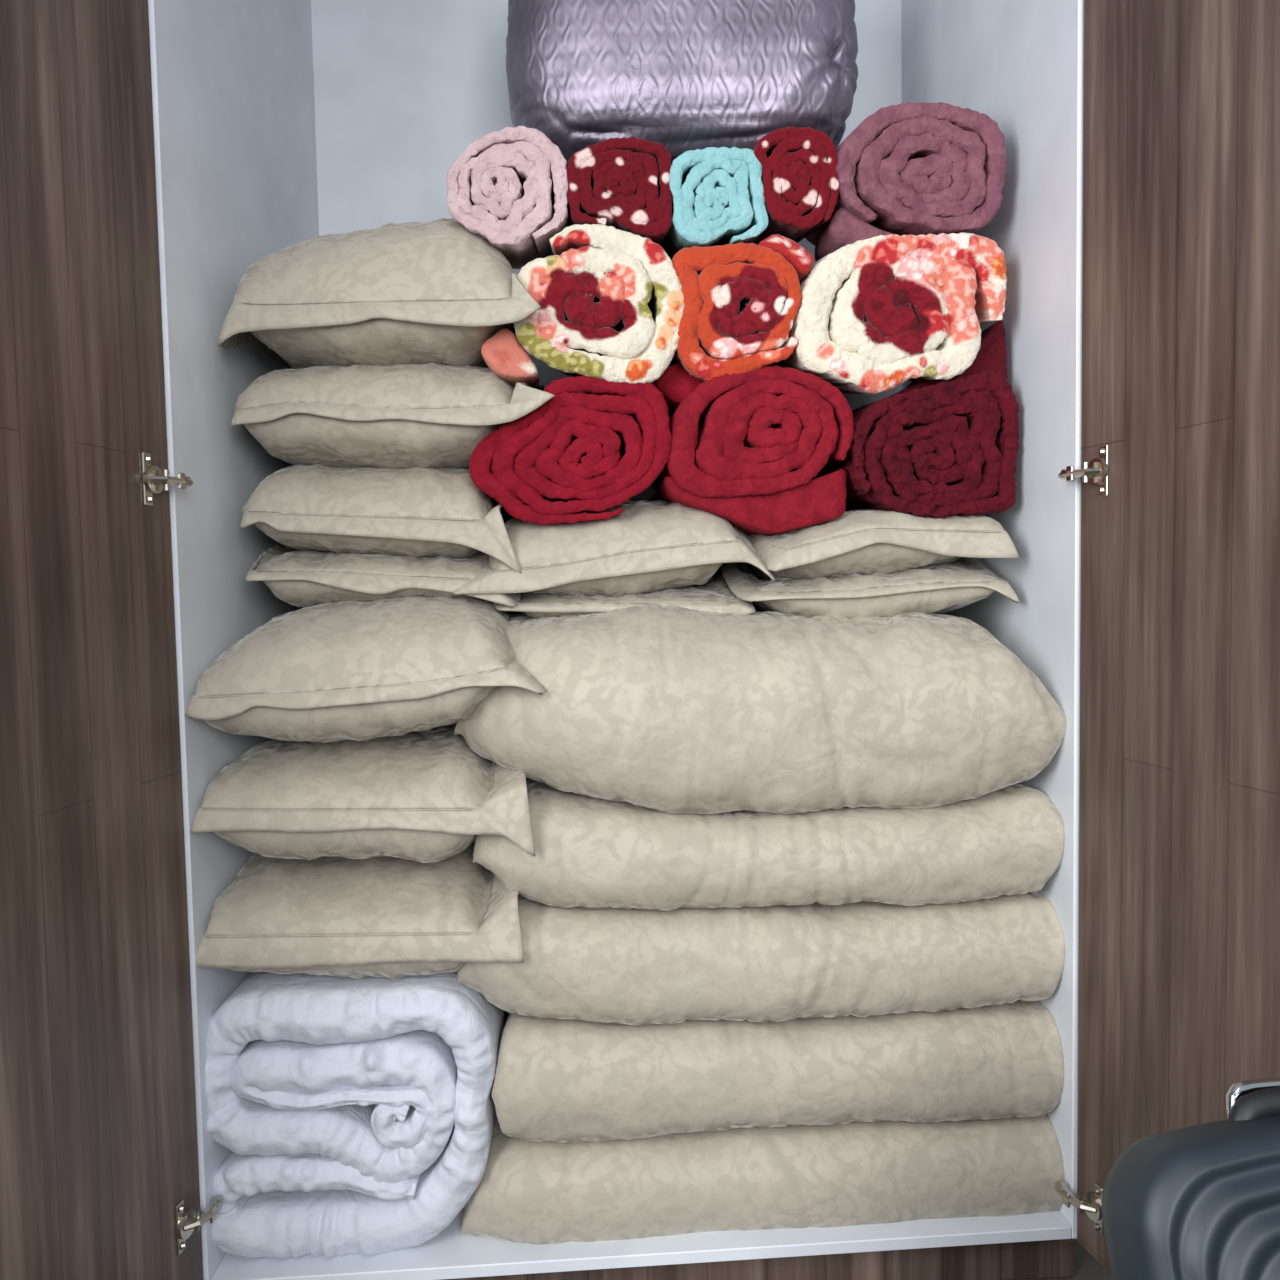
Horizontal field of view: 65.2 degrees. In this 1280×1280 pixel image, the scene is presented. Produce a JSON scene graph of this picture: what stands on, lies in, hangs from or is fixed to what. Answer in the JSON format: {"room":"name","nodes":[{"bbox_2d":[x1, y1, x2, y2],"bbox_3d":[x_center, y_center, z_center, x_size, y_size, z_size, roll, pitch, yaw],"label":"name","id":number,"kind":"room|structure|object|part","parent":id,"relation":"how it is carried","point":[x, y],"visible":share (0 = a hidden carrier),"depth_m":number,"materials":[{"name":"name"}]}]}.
{"room":"bedroom","nodes":[
{"label":"bedroom","id":0,"kind":"room"},
{"bbox_2d":[1011,1239,1111,1279],"bbox_3d":[0.061,1.019,0.321,6.000,0.050,3.850,-1,3,-2],"label":"floor","id":1,"kind":"structure","parent":0,"point":[1086,1267],"depth_m":1.46,"materials":[{"name":"brown laminate"}]},
{"bbox_2d":[0,0,1279,1279],"bbox_3d":[-0.012,-0.192,1.425,1.469,2.253,1.361,-1,3,-2],"label":"wardrobe","id":2,"kind":"object","parent":1,"relation":"on","point":[152,152],"visible":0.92,"depth_m":1.25,"materials":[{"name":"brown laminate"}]},
{"bbox_3d":[-0.664,-0.176,1.008,0.018,2.176,0.594,-1,3,8],"label":"door","id":3,"kind":"part","parent":2,"relation":"part of","materials":[{"name":"brown wood"}]},
{"bbox_3d":[-0.633,-0.214,1.684,0.018,2.178,0.762,-1,3,-2],"label":"panel","id":4,"kind":"part","parent":2,"relation":"part of","materials":[{"name":"white laminate"}]},
{"bbox_2d":[205,972,508,1258],"bbox_3d":[-0.420,0.664,1.658,0.414,0.387,0.574,-1,3,-2],"label":"comforter","id":5,"kind":"object","parent":2,"relation":"on","point":[353,1116],"visible":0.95,"depth_m":1.39,"materials":[{"name":"white fabric"}]},
{"bbox_2d":[196,841,523,978],"bbox_3d":[-0.395,0.401,1.644,0.447,0.181,0.586,-1,3,-2],"label":"pillow","id":6,"kind":"object","parent":5,"relation":"on","point":[383,916],"visible":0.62,"depth_m":1.38,"materials":[{"name":"fabric"}]},
{"bbox_2d":[190,723,535,862],"bbox_3d":[-0.385,0.229,1.632,0.459,0.192,0.583,-1,3,-2],"label":"pillow","id":7,"kind":"object","parent":6,"relation":"on","point":[423,796],"visible":0.77,"depth_m":1.37,"materials":[{"name":"fabric"}]},
{"bbox_2d":[184,596,546,742],"bbox_3d":[-0.378,0.032,1.625,0.479,0.226,0.605,-1,3,-2],"label":"pillow","id":8,"kind":"object","parent":7,"relation":"on","point":[359,671],"visible":0.9,"depth_m":1.36,"materials":[{"name":"fabric"}]},
{"bbox_2d":[245,545,520,607],"bbox_3d":[-0.404,-0.110,1.728,0.421,0.114,0.555,-1,3,-2],"label":"pillow","id":9,"kind":"object","parent":8,"relation":"on","point":[298,578],"visible":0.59,"depth_m":1.48,"materials":[{"name":"fabric"}]},
{"bbox_2d":[240,464,521,573],"bbox_3d":[-0.402,-0.202,1.721,0.434,0.194,0.563,-1,3,-2],"label":"pillow","id":10,"kind":"object","parent":9,"relation":"on","point":[415,512],"visible":0.82,"depth_m":1.47,"materials":[{"name":"fabric"}]},
{"bbox_2d":[231,363,554,468],"bbox_3d":[-0.381,-0.361,1.707,0.493,0.189,0.557,-1,3,-2],"label":"pillow","id":11,"kind":"object","parent":10,"relation":"on","point":[430,415],"visible":0.82,"depth_m":1.46,"materials":[{"name":"fabric"}]},
{"bbox_2d":[217,218,540,368],"bbox_3d":[-0.396,-0.546,1.680,0.484,0.257,0.558,-1,3,-2],"label":"pillow","id":12,"kind":"object","parent":11,"relation":"on","point":[436,291],"visible":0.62,"depth_m":1.44,"materials":[{"name":"fabric"}]},
{"bbox_2d":[447,126,570,268],"bbox_3d":[-0.202,-0.704,1.615,0.179,0.227,0.311,-1,3,-2],"label":"rolled blanket","id":13,"kind":"object","parent":12,"relation":"on","point":[508,188],"visible":0.98,"depth_m":1.47,"materials":[{"name":"pink fabric"}]},
{"bbox_3d":[-0.042,-0.247,2.096,1.236,2.180,0.012,-1,3,-2],"label":"panel","id":14,"kind":"part","parent":2,"relation":"part of","materials":[{"name":"white laminate"}]},
{"bbox_3d":[-0.005,0.841,1.768,1.200,0.039,0.762,-1,3,-2],"label":"panel","id":15,"kind":"part","parent":2,"relation":"part of","materials":[{"name":"white laminate"}]},
{"bbox_2d":[460,1114,1064,1243],"bbox_3d":[0.163,0.784,1.743,0.890,0.176,0.666,-1,3,-2],"label":"duvet","id":16,"kind":"object","parent":2,"relation":"in","point":[852,1173],"visible":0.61,"depth_m":1.43,"materials":[{"name":"fabric"}]},
{"bbox_2d":[492,1000,1063,1142],"bbox_3d":[0.191,0.616,1.735,0.832,0.185,0.669,-1,3,-2],"label":"duvet","id":17,"kind":"object","parent":16,"relation":"on","point":[556,1080],"visible":0.66,"depth_m":1.42,"materials":[{"name":"fabric"}]},
{"bbox_2d":[457,892,1064,1024],"bbox_3d":[0.160,0.449,1.724,0.883,0.187,0.674,-1,3,-2],"label":"duvet","id":18,"kind":"object","parent":17,"relation":"on","point":[776,963],"visible":0.7,"depth_m":1.41,"materials":[{"name":"fabric"}]},
{"bbox_2d":[473,778,1064,910],"bbox_3d":[0.169,0.291,1.719,0.862,0.181,0.669,-1,3,-2],"label":"duvet","id":19,"kind":"object","parent":18,"relation":"on","point":[591,852],"visible":0.73,"depth_m":1.40,"materials":[{"name":"fabric"}]},
{"bbox_2d":[454,604,1066,813],"bbox_3d":[0.162,0.086,1.702,0.905,0.315,0.701,-1,3,-2],"label":"duvet","id":20,"kind":"object","parent":19,"relation":"on","point":[669,709],"visible":0.88,"depth_m":1.38,"materials":[{"name":"fabric"}]},
{"bbox_2d":[493,572,754,617],"bbox_3d":[-0.037,-0.074,1.738,0.406,0.092,0.509,-1,3,-2],"label":"pillow","id":21,"kind":"object","parent":20,"relation":"on","point":[715,595],"visible":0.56,"depth_m":1.51,"materials":[{"name":"fabric"}]},
{"bbox_2d":[453,500,774,596],"bbox_3d":[-0.054,-0.150,1.721,0.489,0.178,0.537,-1,3,-2],"label":"pillow","id":22,"kind":"object","parent":21,"relation":"on","point":[659,545],"visible":0.77,"depth_m":1.48,"materials":[{"name":"fabric"}]},
{"bbox_2d":[469,362,703,524],"bbox_3d":[-0.078,-0.313,1.721,0.374,0.256,0.516,-1,3,-2],"label":"rolled blanket","id":23,"kind":"object","parent":22,"relation":"on","point":[596,444],"visible":0.96,"depth_m":1.47,"materials":[{"name":"red fabric"}]},
{"bbox_2d":[481,224,684,385],"bbox_3d":[-0.097,-0.552,1.703,0.306,0.326,0.514,-1,3,-2],"label":"rolled blanket","id":24,"kind":"object","parent":23,"relation":"on","point":[610,299],"visible":0.98,"depth_m":1.46,"materials":[{"name":"multicoloured fabric"}]},
{"bbox_2d":[567,136,671,245],"bbox_3d":[-0.037,-0.703,1.613,0.157,0.196,0.288,-1,3,-2],"label":"rolled blanket","id":25,"kind":"object","parent":24,"relation":"on","point":[622,184],"visible":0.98,"depth_m":1.48,"materials":[{"name":"fabric"}]},
{"bbox_2d":[506,0,857,167],"bbox_3d":[0.074,-1.022,1.760,0.614,0.413,0.308,-1,3,-2],"label":"comforter","id":26,"kind":"object","parent":25,"relation":"on","point":[682,76],"visible":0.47,"depth_m":1.63,"materials":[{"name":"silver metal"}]},
{"bbox_2d":[651,366,853,534],"bbox_3d":[0.167,-0.316,1.733,0.285,0.284,0.510,-1,3,-2],"label":"rolled blanket","id":27,"kind":"object","parent":22,"relation":"on","point":[747,448],"visible":0.99,"depth_m":1.49,"materials":[{"name":"red fabric"}]},
{"bbox_2d":[667,234,813,380],"bbox_3d":[0.143,-0.544,1.716,0.217,0.294,0.518,-1,3,-2],"label":"rolled blanket","id":28,"kind":"object","parent":27,"relation":"on","point":[742,301],"visible":0.98,"depth_m":1.47,"materials":[{"name":"orange fabric"}]},
{"bbox_2d":[661,147,768,259],"bbox_3d":[0.111,-0.693,1.621,0.148,0.194,0.288,-1,3,-2],"label":"rolled blanket","id":29,"kind":"object","parent":28,"relation":"on","point":[718,198],"visible":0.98,"depth_m":1.48,"materials":[{"name":"blue fabric"}]},
{"bbox_2d":[752,127,838,244],"bbox_3d":[0.227,-0.722,1.624,0.129,0.202,0.288,-1,3,-2],"label":"rolled blanket","id":30,"kind":"object","parent":28,"relation":"on","point":[799,178],"visible":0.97,"depth_m":1.49,"materials":[{"name":"fabric"}]},
{"bbox_2d":[717,557,1019,618],"bbox_3d":[0.347,-0.084,1.748,0.433,0.134,0.534,-1,3,-2],"label":"pillow","id":31,"kind":"object","parent":20,"relation":"on","point":[944,587],"visible":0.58,"depth_m":1.51,"materials":[{"name":"fabric"}]},
{"bbox_2d":[745,509,1018,578],"bbox_3d":[0.358,-0.158,1.729,0.392,0.131,0.534,-1,3,-2],"label":"pillow","id":32,"kind":"object","parent":31,"relation":"on","point":[867,541],"visible":0.77,"depth_m":1.49,"materials":[{"name":"fabric"}]},
{"bbox_2d":[811,321,1019,518],"bbox_3d":[0.432,-0.348,1.743,0.258,0.307,0.514,-1,3,-2],"label":"rolled blanket","id":33,"kind":"object","parent":32,"relation":"on","point":[937,449],"visible":0.92,"depth_m":1.50,"materials":[{"name":"red fabric"}]},
{"bbox_2d":[763,232,1006,393],"bbox_3d":[0.376,-0.546,1.729,0.320,0.333,0.538,-1,3,-2],"label":"rolled blanket","id":34,"kind":"object","parent":33,"relation":"on","point":[877,314],"visible":0.96,"depth_m":1.47,"materials":[{"name":"multicoloured fabric"}]},
{"bbox_2d":[805,102,1006,260],"bbox_3d":[0.410,-0.736,1.641,0.259,0.260,0.329,-1,3,-2],"label":"rolled blanket","id":35,"kind":"object","parent":34,"relation":"on","point":[909,168],"visible":0.95,"depth_m":1.49,"materials":[{"name":"fabric"}]},
{"bbox_3d":[0.583,-0.250,1.736,0.018,2.158,0.762,-1,3,-2],"label":"panel","id":36,"kind":"part","parent":2,"relation":"part of","materials":[{"name":"white laminate"}]},
{"bbox_3d":[0.674,-0.214,1.066,0.018,2.156,0.594,-2,3,-13],"label":"door","id":37,"kind":"part","parent":2,"relation":"part of","materials":[{"name":"brown wood"}]},
{"bbox_2d":[1102,1077,1279,1279],"bbox_3d":[0.546,0.668,0.693,0.361,0.618,0.304,-1,3,-5],"label":"suitcase","id":38,"kind":"object","parent":1,"relation":"on","point":[1201,1201],"visible":1,"depth_m":0.72,"materials":[{"name":"black plastic"}]},
{"bbox_3d":[0.530,0.375,0.820,0.104,0.031,0.012,-1,-17,-4],"label":"trolley handle","id":39,"kind":"part","parent":38,"relation":"part of","materials":[{"name":"silver metal"}]},
{"bbox_3d":[0.532,0.370,0.790,0.145,0.035,0.018,-1,-17,-4],"label":"handle","id":40,"kind":"part","parent":38,"relation":"part of","materials":[{"name":"black plastic"}]}
]}

